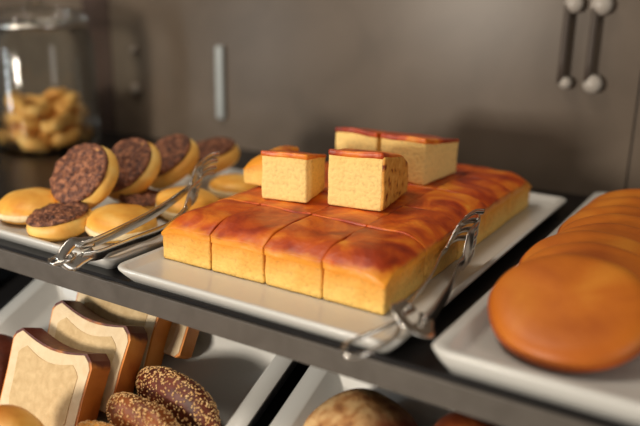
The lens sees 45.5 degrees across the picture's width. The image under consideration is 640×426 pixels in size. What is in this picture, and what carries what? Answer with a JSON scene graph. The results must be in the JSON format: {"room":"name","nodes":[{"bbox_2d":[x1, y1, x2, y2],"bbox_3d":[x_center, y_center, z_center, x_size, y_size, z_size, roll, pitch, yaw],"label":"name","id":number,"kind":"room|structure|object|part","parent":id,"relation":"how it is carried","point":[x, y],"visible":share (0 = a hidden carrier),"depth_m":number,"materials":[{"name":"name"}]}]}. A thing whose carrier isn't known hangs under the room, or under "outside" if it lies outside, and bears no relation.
{"room":"food shop","nodes":[
{"label":"food shop","id":0,"kind":"room"},
{"bbox_2d":[0,0,639,195],"bbox_3d":[-0.619,-0.489,1.428,4.800,2.400,0.031,10,19,26],"label":"cabinet","id":1,"kind":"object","parent":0,"point":[482,74],"depth_m":1.11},
{"bbox_2d":[82,0,115,132],"bbox_3d":[-0.381,-0.448,1.308,0.060,2.400,0.032,10,19,26],"label":"trim","id":2,"kind":"structure","parent":1,"relation":"attached to","point":[97,11],"depth_m":1.34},
{"bbox_2d":[129,45,138,54],"bbox_3d":[-0.318,-0.278,1.300,0.016,0.016,0.012,9,19,26],"label":"wall hook","id":3,"kind":"object","parent":1,"relation":"attached to","point":[133,50],"visible":1,"depth_m":1.30,"materials":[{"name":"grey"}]},
{"bbox_2d":[131,83,140,94],"bbox_3d":[-0.319,-0.214,1.319,0.020,0.020,0.012,10,19,26],"label":"wall hook","id":4,"kind":"object","parent":1,"relation":"attached to","point":[135,88],"visible":1,"depth_m":1.31,"materials":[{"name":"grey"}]},
{"bbox_2d":[215,45,224,118],"bbox_3d":[-0.162,-0.211,1.235,0.015,0.118,0.010,10,19,26],"label":"wall bar","id":5,"kind":"object","parent":1,"relation":"attached to","point":[219,50],"visible":1,"depth_m":1.23,"materials":[{"name":"grey metal"}]},
{"bbox_2d":[0,129,631,425],"bbox_3d":[-0.334,-0.056,1.121,2.530,0.024,0.593,11,20,30],"label":"display shelf","id":6,"kind":"object","parent":1,"relation":"attached to","point":[413,369],"visible":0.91,"depth_m":0.63,"materials":[{"name":"black metal"}]},
{"bbox_2d":[0,0,99,156],"bbox_3d":[-0.443,-0.232,1.208,0.168,0.260,0.168,11,20,30],"label":"glass jar","id":7,"kind":"object","parent":6,"relation":"on","point":[76,25],"visible":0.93,"depth_m":1.19,"materials":[{"name":"clear glass"}]},
{"bbox_2d":[9,128,21,143],"bbox_3d":[-0.486,-0.121,1.218,0.053,0.036,0.050,16,23,41],"label":"biscuit","id":8,"kind":"object","parent":7,"relation":"in","point":[13,133],"visible":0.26,"depth_m":1.20,"materials":[{"name":"orange food"}]},
{"bbox_2d":[5,91,32,109],"bbox_3d":[-0.479,-0.178,1.229,0.053,0.034,0.053,9,18,24],"label":"biscuit","id":9,"kind":"object","parent":7,"relation":"in","point":[12,96],"visible":0.3,"depth_m":1.21,"materials":[{"name":"beige food"}]},
{"bbox_2d":[7,110,40,132],"bbox_3d":[-0.465,-0.141,1.195,0.056,0.044,0.044,7,18,19],"label":"biscuit","id":10,"kind":"object","parent":7,"relation":"in","point":[15,120],"visible":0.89,"depth_m":1.18,"materials":[{"name":"food"}]},
{"bbox_2d":[14,95,50,117],"bbox_3d":[-0.448,-0.166,1.190,0.054,0.031,0.052,3,17,7],"label":"biscuit","id":11,"kind":"object","parent":7,"relation":"in","point":[34,106],"visible":1,"depth_m":1.18,"materials":[{"name":"food"}]},
{"bbox_2d":[17,128,51,153],"bbox_3d":[-0.446,-0.114,1.194,0.048,0.039,0.054,2,17,2],"label":"biscuit","id":12,"kind":"object","parent":7,"relation":"in","point":[28,139],"visible":0.96,"depth_m":1.18,"materials":[{"name":"beige food"}]},
{"bbox_2d":[36,104,52,129],"bbox_3d":[-0.444,-0.152,1.232,0.056,0.045,0.043,12,20,33],"label":"biscuit","id":13,"kind":"object","parent":7,"relation":"in","point":[48,117],"visible":0.2,"depth_m":1.23,"materials":[{"name":"brown food"}]},
{"bbox_3d":[-0.441,-0.327,1.179,0.156,0.061,0.156,11,20,30],"label":"lid","id":14,"kind":"part","parent":7,"relation":"part of","materials":[{"name":"clear glass"}]},
{"bbox_2d":[41,88,68,103],"bbox_3d":[-0.439,-0.186,1.259,0.050,0.042,0.048,-8,19,-27],"label":"biscuit","id":15,"kind":"object","parent":7,"relation":"in","point":[51,95],"visible":0.47,"depth_m":1.24,"materials":[{"name":"orange food"}]},
{"bbox_2d":[40,112,74,133],"bbox_3d":[-0.414,-0.142,1.202,0.051,0.035,0.053,12,20,33],"label":"biscuit","id":16,"kind":"object","parent":7,"relation":"in","point":[57,122],"visible":1,"depth_m":1.18,"materials":[{"name":"food"}]},
{"bbox_2d":[50,91,79,115],"bbox_3d":[-0.408,-0.174,1.220,0.047,0.042,0.055,3,17,5],"label":"biscuit","id":17,"kind":"object","parent":7,"relation":"in","point":[66,103],"visible":0.93,"depth_m":1.20,"materials":[{"name":"orange food"}]},
{"bbox_2d":[50,126,81,148],"bbox_3d":[-0.405,-0.120,1.216,0.050,0.035,0.056,-1,17,-8],"label":"biscuit","id":18,"kind":"object","parent":7,"relation":"in","point":[68,137],"visible":0.95,"depth_m":1.20,"materials":[{"name":"food"}]},
{"bbox_2d":[63,103,81,130],"bbox_3d":[-0.405,-0.157,1.250,0.052,0.043,0.046,4,17,9],"label":"biscuit","id":19,"kind":"object","parent":7,"relation":"in","point":[76,111],"visible":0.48,"depth_m":1.23,"materials":[{"name":"brown food"}]},
{"bbox_2d":[0,168,243,268],"bbox_3d":[-0.186,-0.007,0.902,0.200,0.015,0.356,11,20,30],"label":"serving platter","id":20,"kind":"object","parent":6,"relation":"on","point":[16,233],"visible":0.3,"depth_m":0.77,"materials":[{"name":"white ceramic"}]},
{"bbox_2d":[0,187,58,223],"bbox_3d":[-0.319,-0.009,0.842,0.073,0.029,0.072,6,18,16],"label":"doughnut","id":21,"kind":"object","parent":20,"relation":"on","point":[16,206],"visible":0.66,"depth_m":0.82,"materials":[{"name":"food"}]},
{"bbox_2d":[26,201,91,241],"bbox_3d":[-0.270,0.008,0.795,0.068,0.035,0.068,7,18,18],"label":"doughnut","id":22,"kind":"object","parent":20,"relation":"on","point":[53,222],"visible":0.94,"depth_m":0.77,"materials":[{"name":"brown food"}]},
{"bbox_2d":[49,143,118,208],"bbox_3d":[-0.257,-0.039,0.832,0.080,0.070,0.064,8,18,22],"label":"doughnut","id":23,"kind":"object","parent":20,"relation":"on","point":[88,173],"visible":0.97,"depth_m":0.82,"materials":[{"name":"brown food"}]},
{"bbox_2d":[85,204,157,242],"bbox_3d":[-0.208,0.010,0.795,0.073,0.029,0.075,-9,20,-31],"label":"doughnut","id":24,"kind":"object","parent":20,"relation":"on","point":[103,219],"visible":0.67,"depth_m":0.78,"materials":[{"name":"food"}]},
{"bbox_2d":[47,152,219,270],"bbox_3d":[-0.172,-0.006,0.751,0.033,0.074,0.226,11,20,30],"label":"serving tongs","id":25,"kind":"object","parent":20,"relation":"on","point":[75,262],"visible":0.98,"depth_m":0.73,"materials":[{"name":"silver metal"}]},
{"bbox_3d":[-0.174,0.019,0.737,0.010,0.029,0.132,13,21,35],"label":"arm","id":26,"kind":"part","parent":25,"relation":"part of","materials":[{"name":"silver metal"}]},
{"bbox_3d":[-0.175,0.001,0.751,0.009,0.034,0.154,11,20,30],"label":"arm","id":27,"kind":"part","parent":25,"relation":"part of","materials":[{"name":"silver metal"}]},
{"bbox_2d":[108,137,160,200],"bbox_3d":[-0.221,-0.051,0.881,0.079,0.068,0.068,8,18,21],"label":"doughnut","id":28,"kind":"object","parent":20,"relation":"on","point":[139,160],"visible":0.64,"depth_m":0.86,"materials":[{"name":"brown food"}]},
{"bbox_2d":[119,188,160,217],"bbox_3d":[-0.201,-0.011,0.866,0.056,0.029,0.055,-8,19,-26],"label":"doughnut","id":29,"kind":"object","parent":20,"relation":"on","point":[147,199],"visible":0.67,"depth_m":0.85,"materials":[{"name":"brown food"}]},
{"bbox_2d":[150,134,198,188],"bbox_3d":[-0.186,-0.063,0.937,0.079,0.062,0.073,10,19,27],"label":"doughnut","id":30,"kind":"object","parent":20,"relation":"on","point":[179,154],"visible":0.6,"depth_m":0.91,"materials":[{"name":"brown food"}]},
{"bbox_2d":[155,186,219,219],"bbox_3d":[-0.149,-0.010,0.862,0.075,0.031,0.073,6,18,17],"label":"doughnut","id":31,"kind":"object","parent":20,"relation":"on","point":[205,197],"visible":0.41,"depth_m":0.84,"materials":[{"name":"food"}]},
{"bbox_2d":[188,137,239,176],"bbox_3d":[-0.144,-0.074,1.001,0.079,0.046,0.078,7,18,18],"label":"doughnut","id":32,"kind":"object","parent":20,"relation":"on","point":[229,151],"visible":0.66,"depth_m":0.98,"materials":[{"name":"brown food"}]},
{"bbox_2d":[208,174,259,198],"bbox_3d":[-0.101,-0.032,0.941,0.073,0.027,0.072,-3,17,-15],"label":"doughnut","id":33,"kind":"object","parent":20,"relation":"on","point":[224,186],"visible":0.55,"depth_m":0.92,"materials":[{"name":"food"}]},
{"bbox_2d":[118,246,395,342],"bbox_3d":[-0.063,0.071,0.648,0.265,0.015,0.082,11,20,30],"label":"serving platter","id":34,"kind":"object","parent":6,"relation":"on","point":[323,317],"depth_m":0.64,"materials":[{"name":"white ceramic"}]},
{"bbox_2d":[161,199,257,269],"bbox_3d":[-0.106,0.017,0.743,0.061,0.046,0.078,11,20,30],"label":"cake piece","id":35,"kind":"object","parent":34,"relation":"on","point":[187,239],"visible":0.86,"depth_m":0.71,"materials":[{"name":"orange food"}]},
{"bbox_2d":[216,186,270,205],"bbox_3d":[-0.065,-0.001,0.806,0.061,0.047,0.078,11,20,30],"label":"cake piece","id":36,"kind":"object","parent":34,"relation":"on","point":[254,195],"visible":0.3,"depth_m":0.78,"materials":[{"name":"orange food"}]},
{"bbox_2d":[211,206,309,282],"bbox_3d":[-0.055,0.027,0.713,0.061,0.046,0.078,11,20,30],"label":"cake piece","id":37,"kind":"object","parent":34,"relation":"on","point":[238,242],"visible":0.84,"depth_m":0.69,"materials":[{"name":"orange food"}]},
{"bbox_2d":[260,191,330,215],"bbox_3d":[-0.014,0.008,0.776,0.061,0.048,0.078,11,20,30],"label":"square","id":38,"kind":"object","parent":34,"relation":"on","point":[319,202],"visible":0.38,"depth_m":0.75,"materials":[{"name":"orange food"}]},
{"bbox_2d":[261,150,325,202],"bbox_3d":[-0.027,-0.043,0.778,0.051,0.050,0.057,7,18,19],"label":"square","id":39,"kind":"object","parent":38,"relation":"on","point":[295,176],"visible":1,"depth_m":0.76,"materials":[{"name":"beige food"}]},
{"bbox_2d":[264,215,364,297],"bbox_3d":[-0.004,0.037,0.683,0.061,0.046,0.078,11,20,30],"label":"cake piece","id":40,"kind":"object","parent":34,"relation":"on","point":[295,253],"visible":0.83,"depth_m":0.66,"materials":[{"name":"orange food"}]},
{"bbox_2d":[323,178,327,192],"bbox_3d":[0.026,-0.010,0.839,0.061,0.048,0.078,11,20,30],"label":"cake piece","id":41,"kind":"object","parent":34,"relation":"on","point":[326,179],"visible":0.02,"depth_m":0.82,"materials":[{"name":"brown food"}]},
{"bbox_2d":[325,162,328,171],"bbox_3d":[0.016,-0.038,0.932,0.061,0.047,0.078,11,20,30],"label":"cake piece","id":42,"kind":"object","parent":34,"relation":"on","point":[326,163],"visible":0.03,"depth_m":0.91,"materials":[{"name":"food"}]},
{"bbox_2d":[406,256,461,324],"bbox_3d":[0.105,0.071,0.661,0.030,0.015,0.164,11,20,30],"label":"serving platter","id":43,"kind":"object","parent":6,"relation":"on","point":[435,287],"depth_m":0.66,"materials":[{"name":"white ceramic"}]},
{"bbox_2d":[312,203,401,227],"bbox_3d":[0.037,0.018,0.746,0.061,0.047,0.078,11,20,30],"label":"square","id":44,"kind":"object","parent":43,"relation":"on","point":[355,216],"visible":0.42,"depth_m":0.72,"materials":[{"name":"orange food"}]},
{"bbox_2d":[328,148,407,210],"bbox_3d":[0.050,-0.043,0.767,0.060,0.058,0.084,8,18,21],"label":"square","id":45,"kind":"object","parent":44,"relation":"on","point":[360,179],"visible":1,"depth_m":0.73,"materials":[{"name":"beige food"}]},
{"bbox_2d":[322,227,425,314],"bbox_3d":[0.047,0.047,0.653,0.061,0.046,0.078,11,20,30],"label":"cake piece","id":46,"kind":"object","parent":43,"relation":"on","point":[371,270],"visible":0.99,"depth_m":0.63,"materials":[{"name":"orange food"}]},
{"bbox_2d":[367,206,457,282],"bbox_3d":[0.088,0.029,0.716,0.061,0.047,0.078,11,20,30],"label":"cake piece","id":47,"kind":"object","parent":43,"relation":"on","point":[431,229],"visible":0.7,"depth_m":0.70,"materials":[{"name":"orange food"}]},
{"bbox_2d":[341,209,484,358],"bbox_3d":[0.094,0.049,0.615,0.051,0.054,0.245,10,19,28],"label":"serving tongs","id":48,"kind":"object","parent":43,"relation":"on","point":[403,307],"visible":1,"depth_m":0.58,"materials":[{"name":"silver metal"}]},
{"bbox_3d":[0.086,0.054,0.621,0.009,0.023,0.126,8,18,21],"label":"arm","id":49,"kind":"part","parent":48,"relation":"part of","materials":[{"name":"silver metal"}]},
{"bbox_3d":[0.102,0.064,0.619,0.006,0.023,0.128,8,18,21],"label":"arm","id":50,"kind":"part","parent":48,"relation":"part of","materials":[{"name":"silver metal"}]},
{"bbox_2d":[393,185,433,206],"bbox_3d":[0.077,0.000,0.809,0.061,0.047,0.078,11,20,30],"label":"cake piece","id":51,"kind":"object","parent":43,"relation":"on","point":[412,193],"visible":0.15,"depth_m":0.80,"materials":[{"name":"brown food"}]},
{"bbox_2d":[408,174,460,189],"bbox_3d":[0.118,-0.018,0.872,0.061,0.047,0.079,11,20,30],"label":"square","id":52,"kind":"object","parent":43,"relation":"on","point":[437,183],"visible":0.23,"depth_m":0.85,"materials":[{"name":"brown food"}]},
{"bbox_2d":[381,132,458,184],"bbox_3d":[0.113,-0.068,0.866,0.059,0.052,0.083,13,20,34],"label":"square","id":53,"kind":"object","parent":52,"relation":"on","point":[429,158],"visible":0.92,"depth_m":0.83,"materials":[{"name":"beige food"}]},
{"bbox_2d":[405,190,487,259],"bbox_3d":[0.128,0.010,0.779,0.061,0.047,0.078,11,20,30],"label":"cake piece","id":54,"kind":"object","parent":43,"relation":"on","point":[455,206],"visible":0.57,"depth_m":0.77,"materials":[{"name":"orange food"}]},
{"bbox_2d":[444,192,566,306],"bbox_3d":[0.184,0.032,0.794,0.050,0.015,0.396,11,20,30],"label":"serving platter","id":55,"kind":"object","parent":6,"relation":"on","point":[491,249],"depth_m":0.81,"materials":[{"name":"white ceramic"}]},
{"bbox_2d":[452,164,477,175],"bbox_3d":[0.159,-0.036,0.935,0.061,0.046,0.078,11,20,30],"label":"cake piece","id":56,"kind":"object","parent":55,"relation":"on","point":[462,169],"visible":0.11,"depth_m":0.91,"materials":[{"name":"brown food"}]},
{"bbox_2d":[436,176,510,238],"bbox_3d":[0.169,-0.008,0.842,0.061,0.048,0.078,11,20,30],"label":"cake piece","id":57,"kind":"object","parent":55,"relation":"on","point":[494,195],"visible":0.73,"depth_m":0.83,"materials":[{"name":"orange food"}]},
{"bbox_2d":[464,167,530,220],"bbox_3d":[0.210,-0.026,0.905,0.061,0.046,0.078,11,20,30],"label":"cake piece","id":58,"kind":"object","parent":55,"relation":"on","point":[519,188],"visible":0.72,"depth_m":0.89,"materials":[{"name":"food"}]},
{"bbox_3d":[-0.025,-0.020,0.869,0.061,0.048,0.078,11,20,30],"label":"square","id":59,"kind":"object","parent":55,"relation":"on","visible":0},
{"bbox_2d":[243,145,298,185],"bbox_3d":[-0.053,-0.053,0.836,0.038,0.035,0.061,10,19,26],"label":"cake piece","id":60,"kind":"object","parent":59,"relation":"on","point":[253,169],"visible":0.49,"depth_m":0.82,"materials":[{"name":"food"}]},
{"bbox_3d":[0.067,-0.028,0.902,0.061,0.047,0.078,11,20,30],"label":"square","id":61,"kind":"object","parent":55,"relation":"on","visible":0},
{"bbox_2d":[335,127,399,150],"bbox_3d":[0.059,-0.079,0.895,0.056,0.053,0.070,11,20,31],"label":"cake piece","id":62,"kind":"object","parent":61,"relation":"on","point":[346,137],"visible":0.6,"depth_m":0.86,"materials":[{"name":"beige food"}]},
{"bbox_2d":[432,192,639,425],"bbox_3d":[0.310,0.063,0.690,0.235,0.021,0.517,11,20,30],"label":"serving platter","id":63,"kind":"object","parent":6,"relation":"on","point":[470,348],"visible":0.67,"depth_m":0.52,"materials":[{"name":"white ceramic"}]},
{"bbox_2d":[488,254,639,372],"bbox_3d":[0.185,0.070,0.565,0.117,0.053,0.113,3,17,5],"label":"bun","id":64,"kind":"object","parent":63,"relation":"on","point":[576,313],"visible":1,"depth_m":0.55,"materials":[{"name":"brown food"}]},
{"bbox_2d":[519,230,639,263],"bbox_3d":[0.227,0.052,0.634,0.117,0.049,0.114,0,17,-2],"label":"bun","id":65,"kind":"object","parent":63,"relation":"on","point":[618,241],"visible":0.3,"depth_m":0.66,"materials":[{"name":"brown food"}]},
{"bbox_2d":[523,242,639,278],"bbox_3d":[0.209,0.062,0.597,0.117,0.051,0.113,3,17,6],"label":"bun","id":66,"kind":"object","parent":63,"relation":"on","point":[629,260],"visible":0.21,"depth_m":0.62,"materials":[{"name":"brown food"}]},
{"bbox_2d":[557,214,639,233],"bbox_3d":[0.274,0.035,0.699,0.117,0.044,0.115,0,17,-2],"label":"bun","id":67,"kind":"object","parent":63,"relation":"on","point":[630,220],"visible":0.23,"depth_m":0.73,"materials":[{"name":"brown food"}]},
{"bbox_2d":[557,205,639,232],"bbox_3d":[0.291,0.026,0.735,0.117,0.042,0.116,3,17,5],"label":"bun","id":68,"kind":"object","parent":63,"relation":"on","point":[614,209],"visible":0.21,"depth_m":0.77,"materials":[{"name":"brown food"}]},
{"bbox_2d":[558,223,639,242],"bbox_3d":[0.250,0.044,0.666,0.117,0.046,0.115,4,17,8],"label":"bun","id":69,"kind":"object","parent":63,"relation":"on","point":[627,231],"visible":0.15,"depth_m":0.69,"materials":[{"name":"brown food"}]},
{"bbox_2d":[577,197,639,212],"bbox_3d":[0.315,0.017,0.767,0.118,0.042,0.115,2,17,4],"label":"bun","id":70,"kind":"object","parent":63,"relation":"on","point":[627,201],"visible":0.23,"depth_m":0.80,"materials":[{"name":"brown food"}]},
{"bbox_2d":[589,189,639,203],"bbox_3d":[0.339,0.007,0.800,0.117,0.042,0.116,1,17,-2],"label":"bun","id":71,"kind":"object","parent":63,"relation":"on","point":[625,192],"visible":0.23,"depth_m":0.83,"materials":[{"name":"brown food"}]},
{"bbox_2d":[556,0,583,88],"bbox_3d":[0.316,-0.216,0.965,0.023,0.118,0.020,10,19,26],"label":"handle","id":72,"kind":"object","parent":1,"relation":"attached to","point":[570,6],"visible":1,"depth_m":0.96,"materials":[{"name":"silver metal"}]},
{"bbox_3d":[0.309,-0.214,0.965,0.009,0.098,0.009,10,19,26],"label":"rod","id":73,"kind":"part","parent":72,"relation":"part of","materials":[{"name":"brown"}]},
{"bbox_3d":[0.315,-0.167,0.980,0.016,0.016,0.020,10,19,26],"label":"knob","id":74,"kind":"part","parent":72,"relation":"part of","materials":[{"name":"grey metal"}]},
{"bbox_3d":[0.317,-0.261,0.952,0.023,0.023,0.020,10,19,26],"label":"knob","id":75,"kind":"part","parent":72,"relation":"part of","materials":[{"name":"grey metal"}]},
{"bbox_2d":[582,0,613,92],"bbox_3d":[0.345,-0.210,0.951,0.026,0.122,0.020,10,19,26],"label":"handle","id":76,"kind":"object","parent":1,"relation":"attached to","point":[592,83],"visible":1,"depth_m":0.95,"materials":[{"name":"silver metal"}]},
{"bbox_3d":[0.338,-0.210,0.951,0.009,0.097,0.009,10,19,26],"label":"rod","id":77,"kind":"part","parent":76,"relation":"part of","materials":[{"name":"brown"}]},
{"bbox_3d":[0.345,-0.163,0.965,0.024,0.024,0.020,10,19,26],"label":"knob","id":78,"kind":"part","parent":76,"relation":"part of","materials":[{"name":"grey metal"}]},
{"bbox_3d":[0.346,-0.256,0.937,0.026,0.026,0.020,10,19,26],"label":"knob","id":79,"kind":"part","parent":76,"relation":"part of","materials":[{"name":"grey metal"}]},
{"bbox_2d":[625,84,639,188],"bbox_3d":[0.409,-0.316,0.917,0.002,2.400,0.026,9,19,25],"label":"trim","id":80,"kind":"structure","parent":1,"relation":"attached to","point":[639,84],"depth_m":0.97,"materials":[{"name":"grey"}]},
{"bbox_3d":[-1.453,1.059,0.458,4.800,0.030,4.100,11,20,30],"label":"floor","id":81,"kind":"structure","parent":0,"visible":0},
{"bbox_2d":[0,268,309,425],"bbox_3d":[-0.337,0.214,0.775,2.100,0.230,0.490,11,20,30],"label":"shelf","id":82,"kind":"object","parent":81,"relation":"on","point":[12,283],"visible":0.02,"depth_m":0.74,"materials":[{"name":"black metal"}]},
{"bbox_2d":[0,279,297,425],"bbox_3d":[-0.258,0.214,0.703,0.363,0.177,0.352,11,20,30],"label":"tray","id":83,"kind":"object","parent":82,"relation":"on","point":[242,380],"visible":0.33,"depth_m":0.75,"materials":[{"name":"white ceramic"}]},
{"bbox_2d":[0,334,12,395],"bbox_3d":[-0.339,0.163,0.777,0.087,0.072,0.084,-9,20,-31],"label":"bun","id":84,"kind":"object","parent":83,"relation":"in","point":[5,340],"visible":0.33,"depth_m":0.76,"materials":[{"name":"brown food"}]},
{"bbox_2d":[0,328,110,425],"bbox_3d":[-0.254,0.162,0.725,0.114,0.086,0.053,12,20,32],"label":"toast slice","id":85,"kind":"object","parent":83,"relation":"in","point":[60,384],"visible":0.96,"depth_m":0.71,"materials":[{"name":"beige food"}]},
{"bbox_2d":[76,420,113,425],"bbox_3d":[-0.177,0.207,0.654,0.112,0.061,0.042,14,21,37],"label":"seeded roll","id":86,"kind":"object","parent":83,"relation":"in","point":[87,422],"visible":1,"depth_m":0.65,"materials":[{"name":"orange food"}]},
{"bbox_2d":[48,300,147,412],"bbox_3d":[-0.224,0.138,0.746,0.115,0.087,0.053,12,20,33],"label":"toast slice","id":87,"kind":"object","parent":83,"relation":"in","point":[73,324],"visible":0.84,"depth_m":0.72,"materials":[{"name":"beige food"}]},
{"bbox_2d":[76,292,171,371],"bbox_3d":[-0.204,0.113,0.775,0.115,0.087,0.056,11,19,29],"label":"toast slice","id":88,"kind":"object","parent":83,"relation":"in","point":[157,329],"visible":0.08,"depth_m":0.75,"materials":[{"name":"beige food"}]},
{"bbox_2d":[106,392,180,425],"bbox_3d":[-0.152,0.188,0.673,0.113,0.057,0.042,14,21,36],"label":"seeded roll","id":89,"kind":"object","parent":83,"relation":"in","point":[123,408],"visible":0.99,"depth_m":0.66,"materials":[{"name":"brown food"}]},
{"bbox_2d":[135,366,220,425],"bbox_3d":[-0.131,0.167,0.696,0.117,0.054,0.044,16,22,40],"label":"seeded roll","id":90,"kind":"object","parent":83,"relation":"in","point":[187,401],"visible":0.98,"depth_m":0.67,"materials":[{"name":"brown food"}]},
{"bbox_2d":[164,322,198,358],"bbox_3d":[-0.170,0.102,0.785,0.114,0.069,0.048,12,20,32],"label":"toast slice","id":91,"kind":"object","parent":83,"relation":"in","point":[181,340],"visible":0.09,"depth_m":0.75,"materials":[{"name":"brown food"}]},
{"bbox_3d":[-0.251,0.229,0.651,0.082,0.060,0.069,11,44,30],"label":"bun","id":92,"kind":"object","parent":83,"relation":"in","visible":0},
{"bbox_2d":[0,404,43,425],"bbox_3d":[-0.258,0.189,0.627,0.065,0.060,0.076,-12,21,-37],"label":"bun","id":93,"kind":"object","parent":92,"relation":"on","point":[10,415],"visible":1,"depth_m":0.62,"materials":[{"name":"orange food"}]},
{"bbox_2d":[269,366,499,425],"bbox_3d":[0.059,0.276,0.517,0.347,0.177,0.352,11,20,30],"label":"tray","id":94,"kind":"object","parent":82,"relation":"on","point":[316,386],"visible":0.27,"depth_m":0.67,"materials":[{"name":"white ceramic"}]},
{"bbox_2d":[303,388,417,425],"bbox_3d":[0.032,0.186,0.622,0.100,0.077,0.093,15,22,39],"label":"bun","id":95,"kind":"object","parent":94,"relation":"in","point":[357,406],"visible":1,"depth_m":0.61,"materials":[{"name":"beige food"}]},
{"bbox_2d":[434,411,498,425],"bbox_3d":[0.117,0.187,0.593,0.071,0.067,0.070,6,18,16],"label":"bun","id":96,"kind":"object","parent":94,"relation":"in","point":[454,418],"visible":0.72,"depth_m":0.58,"materials":[{"name":"brown food"}]}
]}

